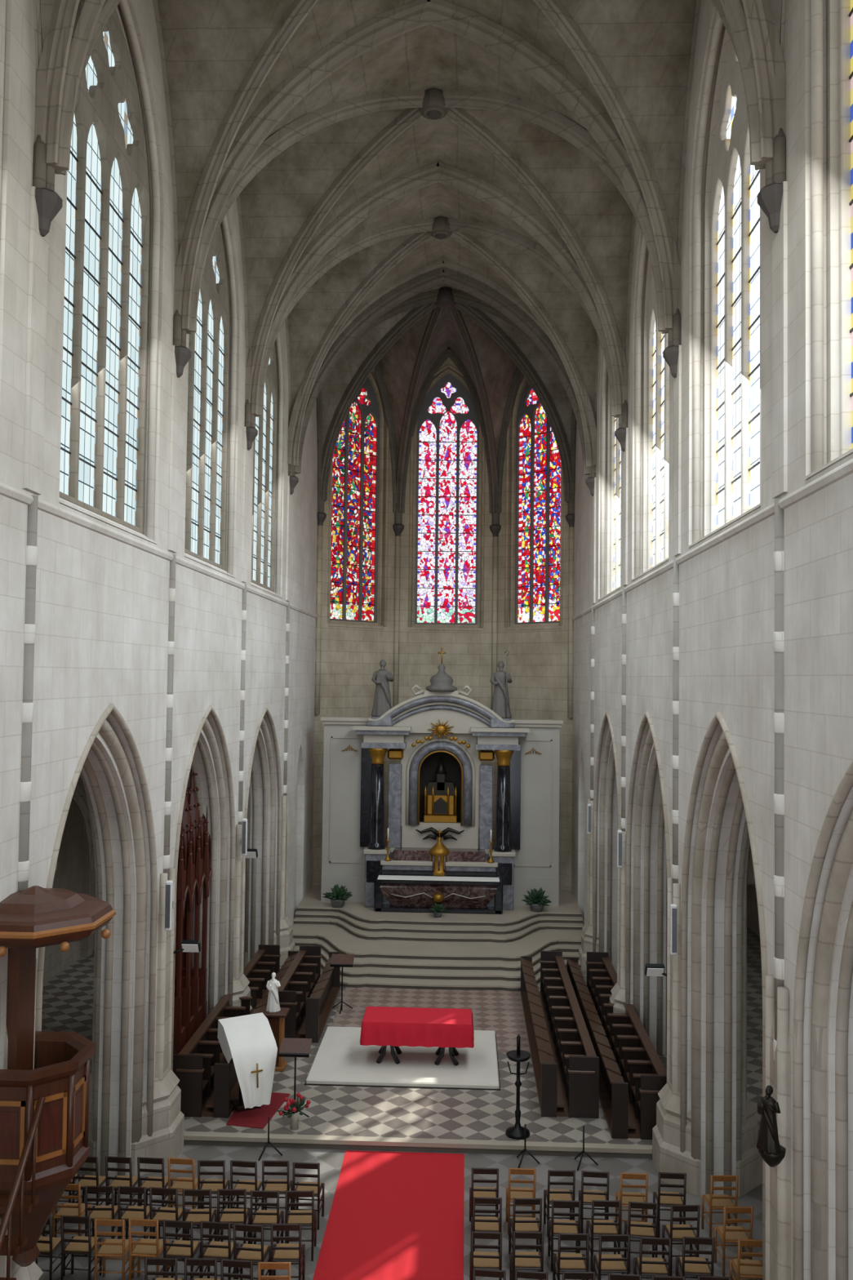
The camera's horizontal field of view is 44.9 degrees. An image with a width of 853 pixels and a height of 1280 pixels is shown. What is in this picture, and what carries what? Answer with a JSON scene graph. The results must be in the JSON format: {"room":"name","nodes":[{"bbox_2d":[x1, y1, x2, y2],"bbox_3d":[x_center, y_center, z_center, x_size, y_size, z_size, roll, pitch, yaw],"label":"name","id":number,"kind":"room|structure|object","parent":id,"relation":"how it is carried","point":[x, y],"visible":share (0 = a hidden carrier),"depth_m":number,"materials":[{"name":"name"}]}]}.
{"room":"church","nodes":[
{"label":"church","id":0,"kind":"room"},
{"bbox_2d":[42,798,95,984],"bbox_3d":[-7.527,4.208,13.820,4.800,7.400,37.680,1,-2,2],"label":"wall","id":1,"kind":"structure","parent":0,"point":[73,873],"depth_m":26.18,"materials":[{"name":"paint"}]},
{"bbox_2d":[72,773,186,871],"bbox_3d":[-7.453,1.972,13.913,4.894,3.120,37.650,1,-2,2],"label":"ceiling","id":2,"kind":"structure","parent":0,"point":[79,795],"depth_m":15.98,"materials":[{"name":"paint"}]},
{"bbox_2d":[0,0,317,1279],"bbox_3d":[-4.609,-1.506,13.954,1.515,18.900,37.400,1,-2,2],"label":"wall","id":3,"kind":"structure","parent":0,"point":[130,670],"depth_m":15.45,"materials":[{"name":"stone"}]},
{"bbox_2d":[0,885,115,1279],"bbox_3d":[-4.169,4.936,9.838,1.615,4.780,3.432,1,-2,2],"label":"pulpit","id":4,"kind":"object","parent":3,"relation":"attached to","point":[44,1109],"visible":1,"depth_m":10.43,"materials":[{"name":"brown wood"}]},
{"bbox_2d":[58,8,149,533],"bbox_3d":[-4.361,-5.176,13.928,0.120,7.060,3.560,1,-2,2],"label":"tracery","id":5,"kind":"object","parent":3,"relation":"attached to","point":[99,106],"visible":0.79,"depth_m":13.99,"materials":[{"name":"stone"}]},
{"bbox_2d":[59,31,142,525],"bbox_3d":[-4.391,-5.177,13.929,0.001,7.000,3.520,1,-2,2],"label":"glass","id":6,"kind":"object","parent":5,"relation":"attached to","point":[93,166],"visible":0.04,"depth_m":13.85,"materials":[{"name":"white"}]},
{"bbox_2d":[0,482,317,617],"bbox_3d":[-4.147,-1.405,13.832,0.075,0.140,37.200,1,-2,2],"label":"trim","id":7,"kind":"structure","parent":3,"relation":"attached to","point":[8,491],"depth_m":13.95,"materials":[{"name":"stone"}]},
{"bbox_2d":[164,880,173,930],"bbox_3d":[-3.925,4.047,15.783,0.100,0.750,0.230,1,-2,2],"label":"loudspeaker","id":8,"kind":"object","parent":3,"relation":"attached to","point":[169,884],"visible":1,"depth_m":15.68,"materials":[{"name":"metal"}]},
{"bbox_2d":[184,226,229,570],"bbox_3d":[-4.155,-4.984,19.220,0.120,7.060,3.560,1,-2,2],"label":"tracery","id":9,"kind":"object","parent":3,"relation":"attached to","point":[217,293],"visible":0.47,"depth_m":19.86,"materials":[{"name":"stone"}]},
{"bbox_2d":[191,256,223,564],"bbox_3d":[-4.185,-4.984,19.221,0.001,7.000,3.520,1,-2,2],"label":"glass","id":10,"kind":"object","parent":9,"relation":"attached to","point":[197,397],"visible":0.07,"depth_m":19.74,"materials":[{"name":"white"}]},
{"bbox_2d":[250,343,277,592],"bbox_3d":[-3.948,-4.791,24.512,0.120,7.060,3.560,1,-2,2],"label":"tracery","id":11,"kind":"object","parent":3,"relation":"attached to","point":[270,380],"visible":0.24,"depth_m":25.28,"materials":[{"name":"stone"}]},
{"bbox_2d":[253,356,272,587],"bbox_3d":[-3.978,-4.792,24.514,0.001,7.000,3.520,1,-2,2],"label":"glass","id":12,"kind":"object","parent":11,"relation":"attached to","point":[264,389],"visible":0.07,"depth_m":25.11,"materials":[{"name":"white"}]},
{"bbox_2d":[37,926,762,1279],"bbox_3d":[-0.226,8.054,14.737,19.200,0.356,40.000,1,-2,2],"label":"floor","id":13,"kind":"structure","parent":0,"point":[473,1123],"depth_m":16.50,"materials":[{"name":"tile"}]},
{"bbox_2d":[35,1217,66,1279],"bbox_3d":[-4.710,7.453,12.691,0.389,0.902,0.423,0,-2,5],"label":"chair","id":14,"kind":"object","parent":13,"relation":"on","point":[46,1246],"visible":0.41,"depth_m":12.58,"materials":[{"name":"brown wood"}]},
{"bbox_2d":[52,1183,91,1237],"bbox_3d":[-4.653,7.484,13.520,0.390,0.902,0.423,1,-2,2],"label":"chair","id":15,"kind":"object","parent":13,"relation":"on","point":[67,1209],"visible":0.59,"depth_m":13.37,"materials":[{"name":"brown wood"}]},
{"bbox_2d":[60,1215,102,1279],"bbox_3d":[-4.255,7.460,12.713,0.389,0.902,0.423,1,-2,4],"label":"chair","id":16,"kind":"object","parent":13,"relation":"on","point":[79,1245],"visible":0.91,"depth_m":12.56,"materials":[{"name":"brown wood"}]},
{"bbox_2d":[71,1156,109,1205],"bbox_3d":[-4.649,7.511,14.277,0.389,0.902,0.423,0,-2,6],"label":"chair","id":17,"kind":"object","parent":13,"relation":"on","point":[86,1180],"visible":0.42,"depth_m":14.13,"materials":[{"name":"brown wood"}]},
{"bbox_2d":[84,1186,122,1255],"bbox_3d":[-4.218,7.487,13.464,0.389,0.902,0.423,1,-2,-1],"label":"chair","id":18,"kind":"object","parent":13,"relation":"on","point":[97,1211],"visible":0.73,"depth_m":13.30,"materials":[{"name":"brown wood"}]},
{"bbox_2d":[93,1218,134,1279],"bbox_3d":[-3.834,7.463,12.663,0.389,0.902,0.423,1,-2,2],"label":"chair","id":19,"kind":"object","parent":13,"relation":"on","point":[109,1247],"visible":0.93,"depth_m":12.50,"materials":[{"name":"brown wood"}]},
{"bbox_2d":[105,1155,142,1206],"bbox_3d":[-4.194,7.516,14.274,0.389,0.902,0.423,0,-2,6],"label":"chair","id":20,"kind":"object","parent":13,"relation":"on","point":[119,1180],"visible":0.7,"depth_m":14.12,"materials":[{"name":"brown wood"}]},
{"bbox_2d":[117,1186,155,1239],"bbox_3d":[-3.788,7.492,13.461,0.389,0.902,0.423,1,-2,3],"label":"chair","id":21,"kind":"object","parent":13,"relation":"on","point":[131,1211],"visible":0.69,"depth_m":13.30,"materials":[{"name":"brown wood"}]},
{"bbox_2d":[128,1217,168,1279],"bbox_3d":[-3.417,7.468,12.673,0.389,0.902,0.423,1,-2,5],"label":"chair","id":22,"kind":"object","parent":13,"relation":"on","point":[144,1247],"visible":0.91,"depth_m":12.52,"materials":[{"name":"brown wood"}]},
{"bbox_2d":[137,1156,173,1224],"bbox_3d":[-3.754,7.521,14.262,0.389,0.902,0.423,1,-2,4],"label":"chair","id":23,"kind":"object","parent":13,"relation":"on","point":[150,1181],"visible":0.62,"depth_m":14.10,"materials":[{"name":"brown wood"}]},
{"bbox_2d":[144,1257,184,1279],"bbox_3d":[-3.003,7.444,11.848,0.389,0.902,0.423,1,-2,1],"label":"chair","id":24,"kind":"object","parent":13,"relation":"on","point":[148,1260],"visible":0.98,"depth_m":11.67,"materials":[{"name":"brown wood"}]},
{"bbox_2d":[149,1186,186,1240],"bbox_3d":[-3.368,7.496,13.438,0.389,0.902,0.423,1,-2,5],"label":"chair","id":25,"kind":"object","parent":13,"relation":"on","point":[162,1213],"visible":0.59,"depth_m":13.28,"materials":[{"name":"brown wood"}]},
{"bbox_2d":[162,1219,200,1279],"bbox_3d":[-2.993,7.472,12.646,0.390,0.902,0.423,1,-2,5],"label":"chair","id":26,"kind":"object","parent":13,"relation":"on","point":[179,1249],"visible":0.73,"depth_m":12.49,"materials":[{"name":"brown wood"}]},
{"bbox_2d":[167,1157,203,1208],"bbox_3d":[-3.336,7.526,14.256,0.390,0.902,0.423,1,-2,4],"label":"chair","id":27,"kind":"object","parent":13,"relation":"on","point":[180,1183],"visible":0.62,"depth_m":14.10,"materials":[{"name":"brown wood"}]},
{"bbox_2d":[173,768,212,1054],"bbox_3d":[-4.658,5.109,19.824,0.680,5.800,2.539,1,-2,2],"label":"wooden screen","id":28,"kind":"object","parent":13,"relation":"on","point":[194,871],"visible":0.47,"depth_m":19.60,"materials":[{"name":"brown wood"}]},
{"bbox_2d":[182,1189,217,1259],"bbox_3d":[-2.950,7.500,13.409,0.390,0.902,0.423,1,-2,-1],"label":"chair","id":29,"kind":"object","parent":13,"relation":"on","point":[196,1215],"visible":0.7,"depth_m":13.25,"materials":[{"name":"brown wood"}]},
{"bbox_2d":[184,1257,224,1279],"bbox_3d":[-2.557,7.449,11.849,0.389,0.902,0.423,1,-2,1],"label":"chair","id":30,"kind":"object","parent":13,"relation":"on","point":[188,1261],"visible":0.96,"depth_m":11.67,"materials":[{"name":"brown wood"}]},
{"bbox_2d":[196,1160,230,1226],"bbox_3d":[-2.931,7.529,14.207,0.390,0.902,0.423,1,-2,-1],"label":"chair","id":31,"kind":"object","parent":13,"relation":"on","point":[213,1184],"visible":0.7,"depth_m":14.04,"materials":[{"name":"brown wood"}]},
{"bbox_2d":[200,1221,239,1279],"bbox_3d":[-2.537,7.477,12.629,0.389,0.902,0.423,1,-2,4],"label":"chair","id":32,"kind":"object","parent":13,"relation":"on","point":[218,1250],"visible":0.68,"depth_m":12.47,"materials":[{"name":"brown wood"}]},
{"bbox_2d":[217,1188,250,1244],"bbox_3d":[-2.509,7.506,13.427,0.389,0.902,0.423,1,-2,-1],"label":"chair","id":33,"kind":"object","parent":13,"relation":"on","point":[232,1215],"visible":0.71,"depth_m":13.27,"materials":[{"name":"brown wood"}]},
{"bbox_2d":[173,944,298,1118],"bbox_3d":[-3.610,7.556,20.745,0.974,1.000,7.200,1,-2,2],"label":"stall","id":34,"kind":"object","parent":13,"relation":"on","point":[207,1083],"visible":0.67,"depth_m":18.16,"materials":[{"name":"brown wood"}]},
{"bbox_2d":[220,1258,253,1279],"bbox_3d":[-2.130,7.453,11.823,0.389,0.902,0.423,1,-2,5],"label":"chair","id":35,"kind":"object","parent":13,"relation":"on","point":[224,1263],"visible":1,"depth_m":11.64,"materials":[{"name":"brown wood"}]},
{"bbox_2d":[230,1160,262,1226],"bbox_3d":[-2.471,7.534,14.199,0.389,0.902,0.423,0,-2,5],"label":"chair","id":36,"kind":"object","parent":13,"relation":"on","point":[255,1184],"visible":0.6,"depth_m":14.04,"materials":[{"name":"brown wood"}]},
{"bbox_2d":[233,1222,271,1279],"bbox_3d":[-2.127,7.480,12.578,0.389,0.902,0.423,0,-2,6],"label":"chair","id":37,"kind":"object","parent":13,"relation":"on","point":[255,1253],"visible":0.75,"depth_m":12.43,"materials":[{"name":"brown wood"}]},
{"bbox_2d":[226,1092,290,1128],"bbox_3d":[-2.917,7.942,17.507,0.806,0.013,1.414,0,-2,10],"label":"rug","id":38,"kind":"object","parent":13,"relation":"on","point":[257,1117],"visible":0.64,"depth_m":17.24,"materials":[{"name":"carpet"}]},
{"bbox_2d":[217,1012,277,1111],"bbox_3d":[-3.010,7.222,17.499,0.800,1.420,0.950,2,-2,-30],"label":"lectern","id":39,"kind":"object","parent":38,"relation":"on","point":[249,1039],"visible":1,"depth_m":17.32,"materials":[{"name":"fabric"}]},
{"bbox_2d":[249,1190,284,1244],"bbox_3d":[-2.075,7.510,13.399,0.389,0.902,0.423,1,-2,1],"label":"chair","id":40,"kind":"object","parent":13,"relation":"on","point":[261,1217],"visible":0.7,"depth_m":13.24,"materials":[{"name":"brown wood"}]},
{"bbox_2d":[257,972,289,1071],"bbox_3d":[-2.885,7.132,19.381,0.560,1.767,0.440,1,-2,2],"label":"statue","id":41,"kind":"object","parent":13,"relation":"on","point":[273,1009],"visible":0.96,"depth_m":19.30,"materials":[{"name":"white stone"}]},
{"bbox_2d":[257,1261,290,1279],"bbox_3d":[-1.719,7.457,11.792,0.389,0.902,0.423,1,-2,-1],"label":"chair","id":42,"kind":"object","parent":13,"relation":"on","point":[261,1265],"visible":1,"depth_m":11.61,"materials":[{"name":"brown wood"}]},
{"bbox_2d":[262,1160,293,1210],"bbox_3d":[-2.058,7.540,14.224,0.390,0.902,0.423,1,-2,0],"label":"chair","id":43,"kind":"object","parent":13,"relation":"on","point":[282,1185],"visible":0.6,"depth_m":14.06,"materials":[{"name":"brown wood"}]},
{"bbox_2d":[270,1223,305,1279],"bbox_3d":[-1.697,7.486,12.607,0.390,0.902,0.423,1,-2,0],"label":"chair","id":44,"kind":"object","parent":13,"relation":"on","point":[280,1252],"visible":0.91,"depth_m":12.45,"materials":[{"name":"brown wood"}]},
{"bbox_2d":[275,1093,310,1130],"bbox_3d":[-2.135,7.671,16.795,0.372,0.523,0.529,0,-2,30],"label":"flower arrangement","id":45,"kind":"object","parent":13,"relation":"on","point":[295,1109],"visible":1,"depth_m":16.73,"materials":[{"name":"red plant"}]},
{"bbox_2d":[278,1037,311,1117],"bbox_3d":[-2.179,7.295,17.043,0.500,1.292,0.412,1,-2,2],"label":"music stand","id":46,"kind":"object","parent":13,"relation":"on","point":[290,1047],"visible":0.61,"depth_m":17.08,"materials":[{"name":"wood"}]},
{"bbox_2d":[284,1190,316,1261],"bbox_3d":[-1.635,7.516,13.408,0.390,0.902,0.423,1,-2,-2],"label":"chair","id":47,"kind":"object","parent":13,"relation":"on","point":[304,1217],"visible":0.83,"depth_m":13.25,"materials":[{"name":"brown wood"}]},
{"bbox_2d":[271,945,340,1043],"bbox_3d":[-2.571,7.632,22.505,0.974,1.000,3.600,1,-2,2],"label":"stall","id":48,"kind":"object","parent":13,"relation":"on","point":[310,996],"visible":0.88,"depth_m":22.14,"materials":[{"name":"brown wood"}]},
{"bbox_2d":[292,1161,324,1230],"bbox_3d":[-1.625,7.543,14.172,0.390,0.902,0.423,1,-2,3],"label":"chair","id":49,"kind":"object","parent":13,"relation":"on","point":[317,1186],"visible":0.82,"depth_m":14.01,"materials":[{"name":"brown wood"}]},
{"bbox_2d":[329,953,354,1013],"bbox_3d":[-1.859,7.551,22.679,0.500,1.192,0.412,1,-2,2],"label":"music stand","id":50,"kind":"object","parent":13,"relation":"on","point":[342,961],"visible":1,"depth_m":22.72,"materials":[{"name":"wood"}]},
{"bbox_2d":[312,1150,464,1279],"bbox_3d":[-0.759,7.689,5.528,1.870,0.012,21.540,1,-2,2],"label":"carpet","id":51,"kind":"object","parent":13,"relation":"on","point":[393,1215],"visible":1,"depth_m":14.26,"materials":[{"name":"red carpet"}]},
{"bbox_2d":[304,1026,500,1090],"bbox_3d":[-0.381,8.021,19.927,3.520,0.090,2.890,1,-2,2],"label":"dais","id":52,"kind":"object","parent":13,"relation":"on","point":[340,1060],"visible":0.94,"depth_m":19.27,"materials":[{"name":"stone"}]},
{"bbox_2d":[360,1006,474,1066],"bbox_3d":[-0.167,7.570,19.660,2.144,0.842,1.004,1,-2,2],"label":"altar table","id":53,"kind":"object","parent":52,"relation":"on","point":[395,1028],"visible":1,"depth_m":19.23,"materials":[{"name":"red fabric"}]},
{"bbox_2d":[292,884,583,991],"bbox_3d":[0.345,7.988,29.208,8.000,0.840,9.860,1,-2,2],"label":"steps","id":54,"kind":"structure","parent":13,"relation":"on","point":[390,949],"depth_m":26.88,"materials":[{"name":"stone"}]},
{"bbox_2d":[322,884,352,907],"bbox_3d":[-2.523,7.216,29.222,0.853,0.634,0.629,0,-2,18],"label":"potted plant","id":55,"kind":"object","parent":54,"relation":"on","point":[339,896],"visible":1,"depth_m":29.04,"materials":[{"name":"green plant"}]},
{"bbox_2d":[320,647,563,914],"bbox_3d":[0.402,3.898,29.568,7.000,7.360,2.233,1,-2,2],"label":"altar","id":56,"kind":"object","parent":54,"relation":"on","point":[441,792],"visible":1,"depth_m":29.62,"materials":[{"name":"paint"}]},
{"bbox_2d":[521,887,551,911],"bbox_3d":[3.077,7.262,28.929,0.847,0.657,0.840,1,-2,2],"label":"potted plant","id":57,"kind":"object","parent":54,"relation":"on","point":[536,901],"visible":1,"depth_m":28.80,"materials":[{"name":"green plant"}]},
{"bbox_2d":[469,1167,498,1222],"bbox_3d":[0.789,7.569,14.081,0.389,0.902,0.423,1,-2,1],"label":"chair","id":58,"kind":"object","parent":13,"relation":"on","point":[477,1192],"visible":0.76,"depth_m":13.92,"materials":[{"name":"brown wood"}]},
{"bbox_2d":[469,1231,502,1279],"bbox_3d":[0.720,7.511,12.477,0.389,0.902,0.423,1,-2,2],"label":"chair","id":59,"kind":"object","parent":13,"relation":"on","point":[478,1260],"visible":0.91,"depth_m":12.32,"materials":[{"name":"brown wood"}]},
{"bbox_2d":[471,1196,502,1253],"bbox_3d":[0.773,7.541,13.294,0.390,0.902,0.423,1,-2,1],"label":"chair","id":60,"kind":"object","parent":13,"relation":"on","point":[478,1224],"visible":0.69,"depth_m":13.13,"materials":[{"name":"brown wood"}]},
{"bbox_2d":[505,1034,530,1139],"bbox_3d":[1.482,7.176,16.685,0.400,1.590,0.400,1,-2,2],"label":"candle stand","id":61,"kind":"object","parent":13,"relation":"on","point":[517,1131],"visible":0.99,"depth_m":16.64,"materials":[{"name":"black metal"}]},
{"bbox_2d":[506,1167,536,1235],"bbox_3d":[1.290,7.575,14.086,0.389,0.902,0.423,1,-2,2],"label":"chair","id":62,"kind":"object","parent":13,"relation":"on","point":[512,1193],"visible":0.84,"depth_m":13.92,"materials":[{"name":"brown wood"}]},
{"bbox_2d":[508,1197,542,1254],"bbox_3d":[1.276,7.547,13.288,0.390,0.902,0.423,1,-2,-2],"label":"chair","id":63,"kind":"object","parent":13,"relation":"on","point":[521,1224],"visible":0.7,"depth_m":13.13,"materials":[{"name":"brown wood"}]},
{"bbox_2d":[509,1231,544,1279],"bbox_3d":[1.216,7.517,12.494,0.389,0.902,0.423,1,-2,1],"label":"chair","id":64,"kind":"object","parent":13,"relation":"on","point":[522,1260],"visible":0.89,"depth_m":12.34,"materials":[{"name":"brown wood"}]},
{"bbox_2d":[543,1169,575,1236],"bbox_3d":[1.812,7.580,14.046,0.389,0.902,0.423,1,-2,0],"label":"chair","id":65,"kind":"object","parent":13,"relation":"on","point":[550,1194],"visible":0.81,"depth_m":13.88,"materials":[{"name":"brown wood"}]},
{"bbox_2d":[520,951,599,1118],"bbox_3d":[2.539,7.629,20.703,0.974,1.000,6.800,1,-2,2],"label":"stall","id":66,"kind":"object","parent":13,"relation":"on","point":[566,1063],"visible":1,"depth_m":19.28,"materials":[{"name":"brown wood"}]},
{"bbox_2d":[547,1200,581,1271],"bbox_3d":[1.772,7.551,13.242,0.390,0.902,0.423,1,-2,2],"label":"chair","id":67,"kind":"object","parent":13,"relation":"on","point":[557,1226],"visible":0.8,"depth_m":13.08,"materials":[{"name":"brown wood"}]},
{"bbox_2d":[552,1232,589,1279],"bbox_3d":[1.747,7.523,12.466,0.389,0.902,0.423,1,-2,0],"label":"chair","id":68,"kind":"object","parent":13,"relation":"on","point":[566,1262],"visible":0.92,"depth_m":12.31,"materials":[{"name":"brown wood"}]},
{"bbox_2d":[578,1170,609,1233],"bbox_3d":[2.276,7.585,14.025,0.390,0.902,0.423,1,-2,5],"label":"chair","id":69,"kind":"object","parent":13,"relation":"on","point":[586,1197],"visible":0.69,"depth_m":13.87,"materials":[{"name":"brown wood"}]},
{"bbox_2d":[586,1200,621,1271],"bbox_3d":[2.276,7.557,13.255,0.390,0.902,0.423,1,-2,0],"label":"chair","id":70,"kind":"object","parent":13,"relation":"on","point":[597,1227],"visible":0.77,"depth_m":13.09,"materials":[{"name":"brown wood"}]},
{"bbox_2d":[591,1234,630,1279],"bbox_3d":[2.231,7.528,12.452,0.389,0.902,0.423,1,-2,-1],"label":"chair","id":71,"kind":"object","parent":13,"relation":"on","point":[605,1263],"visible":0.9,"depth_m":12.29,"materials":[{"name":"brown wood"}]},
{"bbox_2d":[566,951,666,1139],"bbox_3d":[3.594,7.626,20.287,0.974,1.000,7.550,1,-2,2],"label":"stall","id":72,"kind":"object","parent":13,"relation":"on","point":[632,1073],"visible":0.94,"depth_m":18.40,"materials":[{"name":"brown wood"}]},
{"bbox_2d":[615,1172,648,1234],"bbox_3d":[2.784,7.590,13.989,0.389,0.902,0.423,1,-2,3],"label":"chair","id":73,"kind":"object","parent":13,"relation":"on","point":[624,1197],"visible":0.68,"depth_m":13.83,"materials":[{"name":"brown wood"}]},
{"bbox_2d":[624,1200,658,1272],"bbox_3d":[2.751,7.562,13.220,0.390,0.902,0.423,1,-2,5],"label":"chair","id":74,"kind":"object","parent":13,"relation":"on","point":[636,1229],"visible":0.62,"depth_m":13.07,"materials":[{"name":"brown wood"}]},
{"bbox_2d":[633,1236,671,1278],"bbox_3d":[2.716,7.532,12.394,0.390,0.902,0.423,1,-2,3],"label":"chair","id":75,"kind":"object","parent":13,"relation":"on","point":[646,1266],"visible":0.88,"depth_m":12.24,"materials":[{"name":"brown wood"}]},
{"bbox_2d":[653,1172,686,1237],"bbox_3d":[3.303,7.597,14.014,0.389,0.902,0.423,1,-2,4],"label":"chair","id":76,"kind":"object","parent":13,"relation":"on","point":[663,1198],"visible":0.75,"depth_m":13.86,"materials":[{"name":"brown wood"}]},
{"bbox_2d":[662,1204,700,1276],"bbox_3d":[3.249,7.566,13.164,0.390,0.902,0.423,1,-2,-1],"label":"chair","id":77,"kind":"object","parent":13,"relation":"on","point":[677,1233],"visible":0.66,"depth_m":13.00,"materials":[{"name":"brown wood"}]},
{"bbox_2d":[675,1236,714,1278],"bbox_3d":[3.232,7.539,12.415,0.389,0.902,0.423,1,-2,3],"label":"chair","id":78,"kind":"object","parent":13,"relation":"on","point":[692,1266],"visible":0.88,"depth_m":12.26,"materials":[{"name":"brown wood"}]},
{"bbox_2d":[701,1174,738,1237],"bbox_3d":[3.969,7.603,13.959,0.389,0.902,0.423,1,-2,-1],"label":"chair","id":79,"kind":"object","parent":13,"relation":"on","point":[715,1202],"visible":0.82,"depth_m":13.80,"materials":[{"name":"brown wood"}]},
{"bbox_2d":[714,1206,753,1279],"bbox_3d":[3.913,7.573,13.139,0.390,0.902,0.423,1,-2,0],"label":"chair","id":80,"kind":"object","parent":13,"relation":"on","point":[728,1234],"visible":0.84,"depth_m":12.98,"materials":[{"name":"brown wood"}]},
{"bbox_2d":[729,1238,762,1279],"bbox_3d":[3.879,7.545,12.377,0.390,0.902,0.423,1,-2,4],"label":"chair","id":81,"kind":"object","parent":13,"relation":"on","point":[747,1268],"visible":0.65,"depth_m":12.24,"materials":[{"name":"brown wood"}]},
{"bbox_2d":[32,0,789,513],"bbox_3d":[-0.037,-7.915,15.236,9.800,6.289,40.150,1,-2,2],"label":"ceiling","id":82,"kind":"structure","parent":0,"point":[416,185],"depth_m":19.79,"materials":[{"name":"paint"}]},
{"bbox_2d":[311,357,574,890],"bbox_3d":[0.607,-0.791,33.501,8.992,19.000,3.204,1,-2,2],"label":"wall","id":83,"kind":"structure","parent":0,"point":[348,654],"depth_m":34.16,"materials":[{"name":"stone"}]},
{"bbox_2d":[329,377,379,622],"bbox_3d":[-2.383,-4.854,33.804,2.080,8.590,0.120,3,-3,-43],"label":"tracery","id":84,"kind":"object","parent":83,"relation":"attached to","point":[373,409],"visible":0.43,"depth_m":33.98,"materials":[{"name":"stone"}]},
{"bbox_2d":[329,388,376,621],"bbox_3d":[-2.404,-4.854,33.826,2.040,8.530,0.001,3,-3,-43],"label":"glass","id":85,"kind":"object","parent":84,"relation":"attached to","point":[354,415],"visible":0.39,"depth_m":33.85,"materials":[{"name":"multicoloured glass"}]},
{"bbox_2d":[414,373,479,624],"bbox_3d":[0.706,-4.776,34.946,2.140,8.590,0.120,1,-2,2],"label":"tracery","id":86,"kind":"object","parent":83,"relation":"attached to","point":[434,392],"visible":1,"depth_m":34.94,"materials":[{"name":"stone"}]},
{"bbox_2d":[417,382,476,622],"bbox_3d":[0.707,-4.775,34.976,2.100,8.530,0.001,1,-2,2],"label":"glass","id":87,"kind":"object","parent":86,"relation":"attached to","point":[448,426],"visible":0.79,"depth_m":34.95,"materials":[{"name":"multicoloured glass"}]},
{"bbox_2d":[514,381,560,624],"bbox_3d":[3.697,-4.790,33.564,0.120,8.590,2.080,3,-3,-43],"label":"tracery","id":88,"kind":"object","parent":83,"relation":"attached to","point":[522,409],"visible":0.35,"depth_m":33.78,"materials":[{"name":"stone"}]},
{"bbox_2d":[518,388,560,622],"bbox_3d":[3.719,-4.789,33.585,0.001,8.530,2.040,3,-3,-43],"label":"glass","id":89,"kind":"object","parent":88,"relation":"attached to","point":[540,498],"visible":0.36,"depth_m":33.62,"materials":[{"name":"multicoloured"}]},
{"bbox_2d":[571,0,852,1279],"bbox_3d":[4.284,-1.412,13.604,1.515,18.900,37.400,1,-2,2],"label":"wall","id":90,"kind":"structure","parent":0,"point":[713,696],"depth_m":13.50,"materials":[{"name":"stone"}]},
{"bbox_2d":[610,416,621,591],"bbox_3d":[4.625,-4.701,24.175,0.120,7.060,3.560,1,-2,2],"label":"tracery","id":91,"kind":"object","parent":90,"relation":"attached to","point":[618,461],"visible":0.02,"depth_m":25.75,"materials":[{"name":"stone"}]},
{"bbox_2d":[613,417,621,590],"bbox_3d":[4.655,-4.700,24.174,0.001,7.000,3.520,1,-2,2],"label":"glass","id":92,"kind":"object","parent":91,"relation":"attached to","point":[615,418],"visible":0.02,"depth_m":24.95,"materials":[{"name":"white"}]},
{"bbox_2d":[647,269,669,569],"bbox_3d":[4.418,-4.893,18.883,0.120,7.060,3.560,1,-2,2],"label":"tracery","id":93,"kind":"object","parent":90,"relation":"attached to","point":[653,311],"visible":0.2,"depth_m":19.70,"materials":[{"name":"stone"}]},
{"bbox_2d":[652,320,664,567],"bbox_3d":[4.448,-4.893,18.881,0.001,7.000,3.520,1,-2,2],"label":"glass","id":94,"kind":"object","parent":93,"relation":"attached to","point":[655,329],"visible":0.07,"depth_m":19.70,"materials":[{"name":"white"}]},
{"bbox_2d":[670,903,677,955],"bbox_3d":[3.696,4.328,15.476,0.100,0.750,0.230,1,-2,2],"label":"loudspeaker","id":95,"kind":"object","parent":90,"relation":"attached to","point":[673,907],"visible":1,"depth_m":15.37,"materials":[{"name":"metal"}]},
{"bbox_2d":[572,458,852,620],"bbox_3d":[3.811,-1.320,13.519,0.075,0.140,37.200,1,-2,2],"label":"trim","id":96,"kind":"structure","parent":90,"relation":"attached to","point":[846,468],"depth_m":11.93,"materials":[{"name":"stone"}]},
{"bbox_2d":[710,40,760,533],"bbox_3d":[4.212,-5.086,13.590,0.120,7.060,3.560,1,-2,2],"label":"tracery","id":97,"kind":"object","parent":90,"relation":"attached to","point":[726,151],"visible":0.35,"depth_m":14.36,"materials":[{"name":"stone"}]},
{"bbox_2d":[717,96,759,528],"bbox_3d":[4.242,-5.085,13.589,0.001,7.000,3.520,1,-2,2],"label":"glass","id":98,"kind":"object","parent":97,"relation":"attached to","point":[754,426],"visible":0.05,"depth_m":14.10,"materials":[{"name":"white"}]},
{"bbox_2d":[756,1084,786,1167],"bbox_3d":[3.327,4.694,9.982,0.285,0.774,0.248,1,-2,-20],"label":"bronze statue","id":99,"kind":"object","parent":90,"relation":"attached to","point":[772,1153],"visible":1,"depth_m":9.91,"materials":[{"name":"metal"}]},
{"bbox_2d":[838,0,852,456],"bbox_3d":[4.006,-5.278,8.297,0.120,7.060,3.560,1,-2,2],"label":"tracery","id":100,"kind":"object","parent":90,"relation":"attached to","point":[845,12],"visible":0.81,"depth_m":9.95,"materials":[{"name":"stone"}]},
{"bbox_2d":[850,0,852,448],"bbox_3d":[4.036,-5.278,8.296,0.001,7.000,3.520,1,-2,2],"label":"glass","id":101,"kind":"object","parent":100,"relation":"attached to","point":[851,1],"visible":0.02,"depth_m":9.92,"materials":[{"name":"white"}]},
{"bbox_2d":[746,884,759,937],"bbox_3d":[7.061,4.363,13.245,4.800,7.400,37.680,1,-2,2],"label":"wall","id":102,"kind":"structure","parent":0,"point":[753,920],"depth_m":30.37,"materials":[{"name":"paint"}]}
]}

